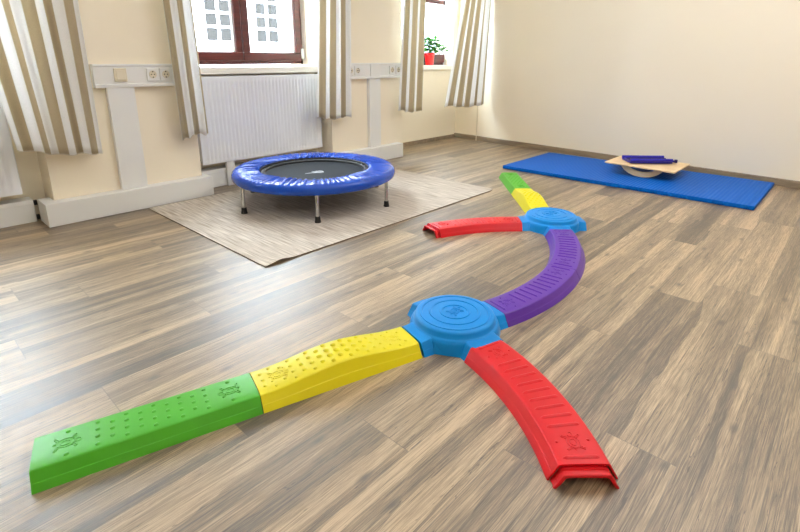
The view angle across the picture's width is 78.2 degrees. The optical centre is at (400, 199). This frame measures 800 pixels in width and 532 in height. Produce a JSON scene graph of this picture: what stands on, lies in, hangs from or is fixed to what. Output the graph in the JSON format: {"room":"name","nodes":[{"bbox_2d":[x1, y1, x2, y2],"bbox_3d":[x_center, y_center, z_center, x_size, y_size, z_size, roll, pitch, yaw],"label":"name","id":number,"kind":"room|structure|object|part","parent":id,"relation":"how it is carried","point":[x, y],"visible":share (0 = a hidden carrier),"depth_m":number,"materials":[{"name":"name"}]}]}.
{"room":"care facility","nodes":[
{"label":"care facility","id":0,"kind":"room"},
{"bbox_2d":[0,72,317,213],"bbox_3d":[-2.152,-0.465,3.625,0.370,0.900,3.530,14,21,41],"label":"wall","id":1,"kind":"structure","parent":0,"point":[27,163],"depth_m":3.18,"materials":[{"name":"beige paint"}]},
{"bbox_2d":[0,101,22,196],"bbox_3d":[-2.745,-0.268,2.619,0.150,0.674,1.066,14,21,41],"label":"radiator","id":2,"kind":"object","parent":1,"relation":"attached to","point":[10,184],"visible":0.99,"depth_m":2.96,"materials":[{"name":"white metal"}]},
{"bbox_2d":[0,197,36,227],"bbox_3d":[-2.758,0.174,2.754,0.121,0.145,1.162,14,21,41],"label":"duct","id":3,"kind":"object","parent":1,"relation":"attached to","point":[18,211],"visible":1,"depth_m":3.07,"materials":[{"name":"white plastic"}]},
{"bbox_2d":[198,0,316,74],"bbox_3d":[-1.290,-1.763,4.019,0.330,1.414,1.255,14,21,41],"label":"window","id":4,"kind":"structure","parent":1,"relation":"in","point":[241,53],"depth_m":4.19,"materials":[{"name":"red wood"}]},
{"bbox_3d":[-1.575,-1.757,3.866,0.065,1.283,0.598,14,21,41],"label":"sash","id":5,"kind":"part","parent":4,"relation":"part of","materials":[{"name":"red wood"}]},
{"bbox_3d":[-1.288,-1.108,4.202,0.320,0.054,1.255,14,21,41],"label":"sill","id":6,"kind":"part","parent":4,"relation":"part of","materials":[{"name":"white"}]},
{"bbox_3d":[-1.162,-1.878,4.293,0.065,1.283,0.598,14,21,41],"label":"sash","id":7,"kind":"part","parent":4,"relation":"part of","materials":[{"name":"red wood"}]},
{"bbox_2d":[201,151,316,186],"bbox_3d":[-1.213,-0.278,4.355,0.121,0.145,1.198,14,21,41],"label":"duct","id":8,"kind":"object","parent":1,"relation":"attached to","point":[218,173],"visible":0.03,"depth_m":4.01,"materials":[{"name":"white plastic"}]},
{"bbox_2d":[197,74,322,164],"bbox_3d":[-1.205,-0.720,4.215,0.150,0.672,1.206,14,21,41],"label":"radiator","id":9,"kind":"object","parent":1,"relation":"attached to","point":[248,116],"visible":0.87,"depth_m":4.12,"materials":[{"name":"white metal"}]},
{"bbox_2d":[225,161,234,185],"bbox_3d":[-1.399,-0.221,4.053,0.025,0.200,0.070,14,21,41],"label":"pipe cover","id":10,"kind":"object","parent":9,"relation":"attached to","point":[230,166],"visible":0.74,"depth_m":4.03,"materials":[{"name":"white plastic"}]},
{"bbox_2d":[201,74,316,77],"bbox_3d":[-1.178,-1.034,4.118,0.089,0.014,1.180,14,21,41],"label":"grille","id":11,"kind":"object","parent":9,"relation":"attached to","point":[285,75],"depth_m":4.14,"materials":[{"name":"white metal"}]},
{"bbox_2d":[37,0,401,199],"bbox_3d":[-1.303,-1.556,4.087,0.600,2.750,3.210,14,21,41],"label":"wall","id":12,"kind":"structure","parent":0,"point":[114,31],"depth_m":3.47,"materials":[{"name":"beige paint"}]},
{"bbox_2d":[33,174,213,227],"bbox_3d":[-1.883,-0.022,3.451,0.222,0.146,1.087,14,21,41],"label":"duct","id":13,"kind":"object","parent":12,"relation":"attached to","point":[65,211],"visible":0.98,"depth_m":3.31,"materials":[{"name":"white plastic"}]},
{"bbox_2d":[37,197,52,223],"bbox_3d":[-2.244,0.069,3.128,0.113,0.146,0.067,14,21,41],"label":"baseboard","id":14,"kind":"object","parent":13,"relation":"attached to","point":[46,199],"visible":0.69,"depth_m":3.10,"materials":[{"name":"white plastic"}]},
{"bbox_2d":[105,87,147,189],"bbox_3d":[-1.844,-0.412,3.319,0.042,0.676,0.165,14,21,41],"label":"duct","id":15,"kind":"object","parent":12,"relation":"attached to","point":[121,101],"visible":0.87,"depth_m":3.30,"materials":[{"name":"white plastic"}]},
{"bbox_2d":[89,64,174,87],"bbox_3d":[-1.725,-0.839,3.317,0.058,0.146,0.625,14,21,41],"label":"rail","id":16,"kind":"object","parent":12,"relation":"attached to","point":[103,75],"visible":0.93,"depth_m":3.24,"materials":[{"name":"white plastic"}]},
{"bbox_2d":[113,68,127,81],"bbox_3d":[-1.819,-0.809,3.193,0.012,0.084,0.076,14,21,41],"label":"light switch","id":17,"kind":"object","parent":16,"relation":"attached to","point":[119,74],"depth_m":3.18,"materials":[{"name":"beige plastic"}]},
{"bbox_2d":[146,68,158,80],"bbox_3d":[-1.682,-0.849,3.335,0.012,0.084,0.076,14,21,41],"label":"socket","id":18,"kind":"object","parent":16,"relation":"attached to","point":[152,74],"depth_m":3.33,"materials":[{"name":"beige plastic"}]},
{"bbox_2d":[159,68,171,80],"bbox_3d":[-1.623,-0.866,3.395,0.012,0.084,0.076,14,21,41],"label":"socket","id":19,"kind":"object","parent":16,"relation":"attached to","point":[165,74],"depth_m":3.39,"materials":[{"name":"beige plastic"}]},
{"bbox_2d":[336,142,402,159],"bbox_3d":[-0.327,-0.451,4.970,0.090,0.146,0.935,14,21,41],"label":"duct","id":20,"kind":"object","parent":12,"relation":"attached to","point":[391,150],"visible":0.51,"depth_m":5.07,"materials":[{"name":"white plastic"}]},
{"bbox_2d":[367,78,380,146],"bbox_3d":[-0.270,-0.872,4.949,0.042,0.676,0.150,14,21,41],"label":"duct","id":21,"kind":"object","parent":12,"relation":"attached to","point":[373,85],"visible":0.89,"depth_m":4.92,"materials":[{"name":"white plastic"}]},
{"bbox_2d":[351,63,400,78],"bbox_3d":[-0.304,-1.254,4.789,0.058,0.146,0.900,14,21,41],"label":"rail","id":22,"kind":"object","parent":12,"relation":"attached to","point":[358,70],"visible":0.73,"depth_m":4.81,"materials":[{"name":"white plastic"}]},
{"bbox_2d":[354,66,360,74],"bbox_3d":[-0.410,-1.221,4.653,0.012,0.084,0.076,14,21,41],"label":"socket","id":23,"kind":"object","parent":22,"relation":"attached to","point":[357,69],"depth_m":4.64,"materials":[{"name":"beige plastic"}]},
{"bbox_2d":[389,66,394,73],"bbox_3d":[-0.090,-1.315,4.984,0.012,0.084,0.076,14,21,41],"label":"socket","id":24,"kind":"object","parent":22,"relation":"attached to","point":[391,68],"depth_m":4.97,"materials":[{"name":"beige plastic"}]},
{"bbox_2d":[395,66,399,73],"bbox_3d":[-0.029,-1.333,5.048,0.012,0.084,0.076,14,21,41],"label":"socket","id":25,"kind":"object","parent":22,"relation":"attached to","point":[397,68],"depth_m":5.03,"materials":[{"name":"beige plastic"}]},
{"bbox_3d":[-1.048,-2.500,3.532,0.145,0.028,1.750,14,21,41],"label":"rail","id":26,"kind":"object","parent":12,"relation":"attached to","visible":0},
{"bbox_2d":[162,0,207,139],"bbox_3d":[-1.491,-1.389,3.293,0.041,1.977,0.235,14,21,41],"label":"striped curtain","id":27,"kind":"object","parent":26,"relation":"hanging from","point":[179,17],"visible":1,"depth_m":3.42,"materials":[{"name":"fabric"}]},
{"bbox_2d":[317,0,351,119],"bbox_3d":[-0.589,-1.667,4.227,0.043,1.949,0.422,14,21,41],"label":"striped curtain","id":28,"kind":"object","parent":26,"relation":"hanging from","point":[334,16],"visible":1,"depth_m":4.35,"materials":[{"name":"fabric"}]},
{"bbox_3d":[0.467,-2.936,5.073,0.185,0.028,1.520,14,21,41],"label":"rail","id":29,"kind":"object","parent":12,"relation":"attached to","visible":0},
{"bbox_2d":[398,0,425,112],"bbox_3d":[0.115,-1.869,4.963,0.032,1.961,0.418,15,22,42],"label":"striped curtain","id":30,"kind":"object","parent":29,"relation":"hanging from","point":[413,28],"visible":1,"depth_m":5.07,"materials":[{"name":"fabric"}]},
{"bbox_2d":[445,0,491,106],"bbox_3d":[0.781,-2.031,5.538,0.039,1.961,0.870,14,21,41],"label":"striped curtain","id":31,"kind":"object","parent":29,"relation":"hanging from","point":[466,86],"visible":1,"depth_m":5.66,"materials":[{"name":"fabric"}]},
{"bbox_2d":[0,137,799,531],"bbox_3d":[0.629,0.526,1.811,7.676,0.001,8.000,14,21,41],"label":"floor","id":32,"kind":"structure","parent":0,"point":[676,344],"depth_m":1.66,"materials":[{"name":"brown wood"}]},
{"bbox_2d":[29,373,262,494],"bbox_3d":[-0.687,0.620,1.376,0.553,0.052,0.179,-9,18,-29],"label":"beam","id":33,"kind":"structure","parent":32,"relation":"on","point":[60,457],"depth_m":1.32,"materials":[{"name":"green plastic"}]},
{"bbox_2d":[148,169,491,266],"bbox_3d":[-0.501,-0.017,3.674,1.471,0.018,2.098,14,21,41],"label":"rug","id":34,"kind":"object","parent":32,"relation":"on","point":[274,228],"visible":0.84,"depth_m":3.30,"materials":[{"name":"beige fabric"}]},
{"bbox_2d":[231,152,394,222],"bbox_3d":[-0.625,-0.135,3.610,1.164,0.265,1.164,-1,16,-4],"label":"trampoline","id":35,"kind":"object","parent":34,"relation":"on","point":[316,174],"visible":1,"depth_m":3.41,"materials":[{"name":"blue plastic"}]},
{"bbox_3d":[-1.043,-0.017,3.274,0.038,0.196,0.025,-13,20,-39],"label":"leg","id":36,"kind":"part","parent":35,"relation":"part of","materials":[{"name":"silver metal"}]},
{"bbox_3d":[-0.527,0.035,3.097,0.025,0.196,0.038,-3,16,-10],"label":"leg","id":37,"kind":"part","parent":35,"relation":"part of","materials":[{"name":"silver metal"}]},
{"bbox_3d":[-0.109,-0.061,3.438,0.038,0.196,0.025,6,17,19],"label":"leg","id":38,"kind":"part","parent":35,"relation":"part of","materials":[{"name":"silver metal"}]},
{"bbox_2d":[249,327,421,412],"bbox_3d":[-0.209,0.529,1.644,0.553,0.082,0.179,-9,18,-29],"label":"beam","id":39,"kind":"structure","parent":32,"relation":"on","point":[331,365],"depth_m":1.59,"materials":[{"name":"yellow plastic"}]},
{"bbox_2d":[402,295,507,360],"bbox_3d":[0.204,0.462,1.877,0.391,0.086,0.391,-9,18,-30],"label":"hub","id":40,"kind":"object","parent":32,"relation":"on","point":[446,325],"visible":0.98,"depth_m":1.79,"materials":[{"name":"blue plastic"}]},
{"bbox_3d":[0.077,0.497,1.808,0.095,0.056,0.179,-9,18,-30],"label":"arm","id":41,"kind":"part","parent":40,"relation":"part of","materials":[{"name":"blue plastic"}]},
{"bbox_3d":[0.127,0.441,2.003,0.179,0.056,0.095,-9,18,-30],"label":"arm","id":42,"kind":"part","parent":40,"relation":"part of","materials":[{"name":"blue plastic"}]},
{"bbox_3d":[0.280,0.511,1.760,0.179,0.056,0.095,-9,18,-30],"label":"arm","id":43,"kind":"part","parent":40,"relation":"part of","materials":[{"name":"blue plastic"}]},
{"bbox_3d":[0.330,0.455,1.955,0.095,0.056,0.179,-9,18,-30],"label":"arm","id":44,"kind":"part","parent":40,"relation":"part of","materials":[{"name":"blue plastic"}]},
{"bbox_2d":[422,217,521,237],"bbox_3d":[0.448,0.155,3.016,0.631,0.053,0.213,-4,16,-13],"label":"beam","id":45,"kind":"structure","parent":32,"relation":"on","point":[448,228],"depth_m":2.98,"materials":[{"name":"red plastic"}]},
{"bbox_2d":[499,172,530,193],"bbox_3d":[0.946,-0.143,4.071,0.179,0.052,0.553,0,16,1],"label":"beam","id":46,"kind":"structure","parent":32,"relation":"on","point":[511,180],"depth_m":4.04,"materials":[{"name":"green plastic"}]},
{"bbox_2d":[511,188,548,213],"bbox_3d":[0.936,-0.006,3.532,0.179,0.082,0.553,0,16,1],"label":"beam","id":47,"kind":"structure","parent":32,"relation":"on","point":[527,199],"depth_m":3.47,"materials":[{"name":"yellow plastic"}]},
{"bbox_2d":[484,264,579,326],"bbox_3d":[0.580,0.399,2.161,0.220,0.053,0.606,14,21,41],"label":"beam","id":48,"kind":"structure","parent":32,"relation":"on","point":[554,283],"depth_m":2.09,"materials":[{"name":"purple plastic"}]},
{"bbox_2d":[464,340,618,488],"bbox_3d":[0.394,0.596,1.465,0.213,0.053,0.631,-4,17,-16],"label":"beam","id":49,"kind":"structure","parent":32,"relation":"on","point":[557,435],"depth_m":1.38,"materials":[{"name":"red plastic"}]},
{"bbox_2d":[517,207,586,235],"bbox_3d":[0.934,0.124,3.070,0.391,0.086,0.391,0,16,-1],"label":"hub","id":50,"kind":"object","parent":32,"relation":"on","point":[541,220],"visible":0.97,"depth_m":2.99,"materials":[{"name":"blue plastic"}]},
{"bbox_3d":[0.786,0.139,3.072,0.095,0.056,0.179,0,16,-1],"label":"arm","id":51,"kind":"part","parent":50,"relation":"part of","materials":[{"name":"blue plastic"}]},
{"bbox_3d":[0.935,0.179,2.932,0.179,0.056,0.095,0,16,-1],"label":"arm","id":52,"kind":"part","parent":50,"relation":"part of","materials":[{"name":"blue plastic"}]},
{"bbox_3d":[1.081,0.138,3.075,0.095,0.056,0.179,0,16,-1],"label":"arm","id":53,"kind":"part","parent":50,"relation":"part of","materials":[{"name":"blue plastic"}]},
{"bbox_2d":[545,229,584,278],"bbox_3d":[0.871,0.268,2.622,0.211,0.053,0.607,5,17,16],"label":"beam","id":54,"kind":"structure","parent":32,"relation":"on","point":[566,250],"depth_m":2.57,"materials":[{"name":"purple plastic"}]},
{"bbox_2d":[503,152,773,209],"bbox_3d":[2.027,-0.221,4.388,2.003,0.032,0.945,14,21,41],"label":"mat","id":55,"kind":"object","parent":32,"relation":"on","point":[742,193],"visible":0.95,"depth_m":4.12,"materials":[{"name":"blue plastic"}]},
{"bbox_2d":[605,154,689,176],"bbox_3d":[2.180,-0.286,4.371,0.570,0.101,0.475,14,21,41],"label":"board","id":56,"kind":"object","parent":55,"relation":"on","point":[673,168],"visible":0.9,"depth_m":4.25,"materials":[{"name":"brown wood"}]},
{"bbox_2d":[622,155,677,163],"bbox_3d":[2.209,-0.358,4.365,0.424,0.041,0.186,1,16,2],"label":"toy","id":57,"kind":"object","parent":56,"relation":"on","point":[658,159],"visible":1,"depth_m":4.30,"materials":[{"name":"blue plastic"}]},
{"bbox_3d":[2.182,-0.386,4.440,0.362,0.029,0.030,1,16,2],"label":"rail","id":58,"kind":"part","parent":57,"relation":"part of","materials":[{"name":"blue plastic"}]},
{"bbox_2d":[622,158,672,163],"bbox_3d":[2.181,-0.350,4.369,0.368,0.022,0.170,1,16,2],"label":"tray","id":59,"kind":"object","parent":57,"relation":"on","point":[631,160],"depth_m":4.28,"materials":[{"name":"blue plastic"}]},
{"bbox_3d":[2.181,-0.343,4.290,0.362,0.029,0.030,1,16,2],"label":"rail","id":60,"kind":"part","parent":57,"relation":"part of","materials":[{"name":"blue plastic"}]},
{"bbox_2d":[402,0,458,142],"bbox_3d":[0.239,-1.883,5.980,0.260,2.350,1.690,14,21,41],"label":"wall","id":61,"kind":"structure","parent":0,"point":[435,119],"depth_m":6.18,"materials":[{"name":"beige paint"}]},
{"bbox_2d":[403,134,454,146],"bbox_3d":[0.242,-0.722,6.109,0.012,0.045,1.393,14,21,41],"label":"baseboard","id":62,"kind":"structure","parent":61,"relation":"attached to","point":[451,135],"depth_m":6.21,"materials":[{"name":"brown wood"}]},
{"bbox_2d":[424,0,451,69],"bbox_3d":[0.161,-2.241,5.718,0.255,1.419,1.315,14,21,41],"label":"window","id":63,"kind":"structure","parent":61,"relation":"in","point":[439,59],"depth_m":6.22,"materials":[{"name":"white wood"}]},
{"bbox_3d":[0.107,-2.279,5.753,0.065,1.305,1.258,14,21,41],"label":"sash","id":64,"kind":"part","parent":63,"relation":"part of","materials":[{"name":"red wood"}]},
{"bbox_2d":[424,34,447,64],"bbox_3d":[0.396,-1.835,6.022,0.224,0.362,0.483,14,21,41],"label":"potted plant","id":65,"kind":"object","parent":63,"relation":"on","point":[429,55],"visible":0.93,"depth_m":5.97,"materials":[{"name":"green plant"}]},
{"bbox_3d":[0.349,-1.722,6.020,0.134,0.146,0.134,14,21,41],"label":"flower pot","id":66,"kind":"part","parent":65,"relation":"part of","materials":[{"name":"red"}]},
{"bbox_3d":[0.156,-1.581,5.894,0.245,0.054,1.295,14,21,41],"label":"sill","id":67,"kind":"part","parent":63,"relation":"part of","materials":[{"name":"white"}]},
{"bbox_2d":[455,0,799,180],"bbox_3d":[3.121,-1.479,3.852,0.150,2.750,7.454,-14,21,-41],"label":"wall","id":68,"kind":"structure","parent":0,"point":[711,84],"depth_m":4.67,"materials":[{"name":"paint"}]},
{"bbox_2d":[454,133,799,188],"bbox_3d":[3.151,-0.142,4.070,0.014,0.060,7.183,-14,21,-41],"label":"baseboard","id":69,"kind":"structure","parent":68,"relation":"attached to","point":[777,181],"depth_m":5.18,"materials":[{"name":"brown wood"}]},
{"bbox_3d":[-3.886,-0.800,1.411,0.600,2.750,1.820,14,21,41],"label":"wall","id":70,"kind":"structure","parent":0,"visible":0},
{"bbox_3d":[-2.494,-2.077,2.033,0.145,0.028,1.800,14,21,41],"label":"rail","id":71,"kind":"object","parent":70,"relation":"attached to","visible":0},
{"bbox_2d":[0,0,102,155],"bbox_3d":[-2.082,-1.204,2.685,0.030,2.004,0.539,14,21,40],"label":"striped curtain","id":72,"kind":"object","parent":71,"relation":"hanging from","point":[47,97],"visible":1,"depth_m":2.86,"materials":[{"name":"fabric"}]},
{"label":"outside","id":73,"kind":"structure","parent":0,"visible":0},
{"bbox_3d":[-1.188,0.954,11.342,7.780,0.050,34.000,14,21,41],"label":"street","id":74,"kind":"object","parent":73,"visible":0},
{"bbox_2d":[192,0,436,66],"bbox_3d":[-4.136,-5.359,12.404,0.500,11.500,30.000,14,21,41],"label":"building","id":75,"kind":"structure","parent":74,"relation":"on","point":[268,19],"depth_m":12.79,"materials":[{"name":"white"}]},
{"bbox_3d":[-4.482,-4.722,11.954,0.010,1.680,0.680,14,21,41],"label":"pane","id":76,"kind":"part","parent":75,"relation":"part of","materials":[{"name":"glass"}]},
{"bbox_3d":[-3.550,-4.995,12.920,0.010,1.680,0.680,14,21,41],"label":"pane","id":77,"kind":"part","parent":75,"relation":"part of","materials":[{"name":"glass"}]}
]}

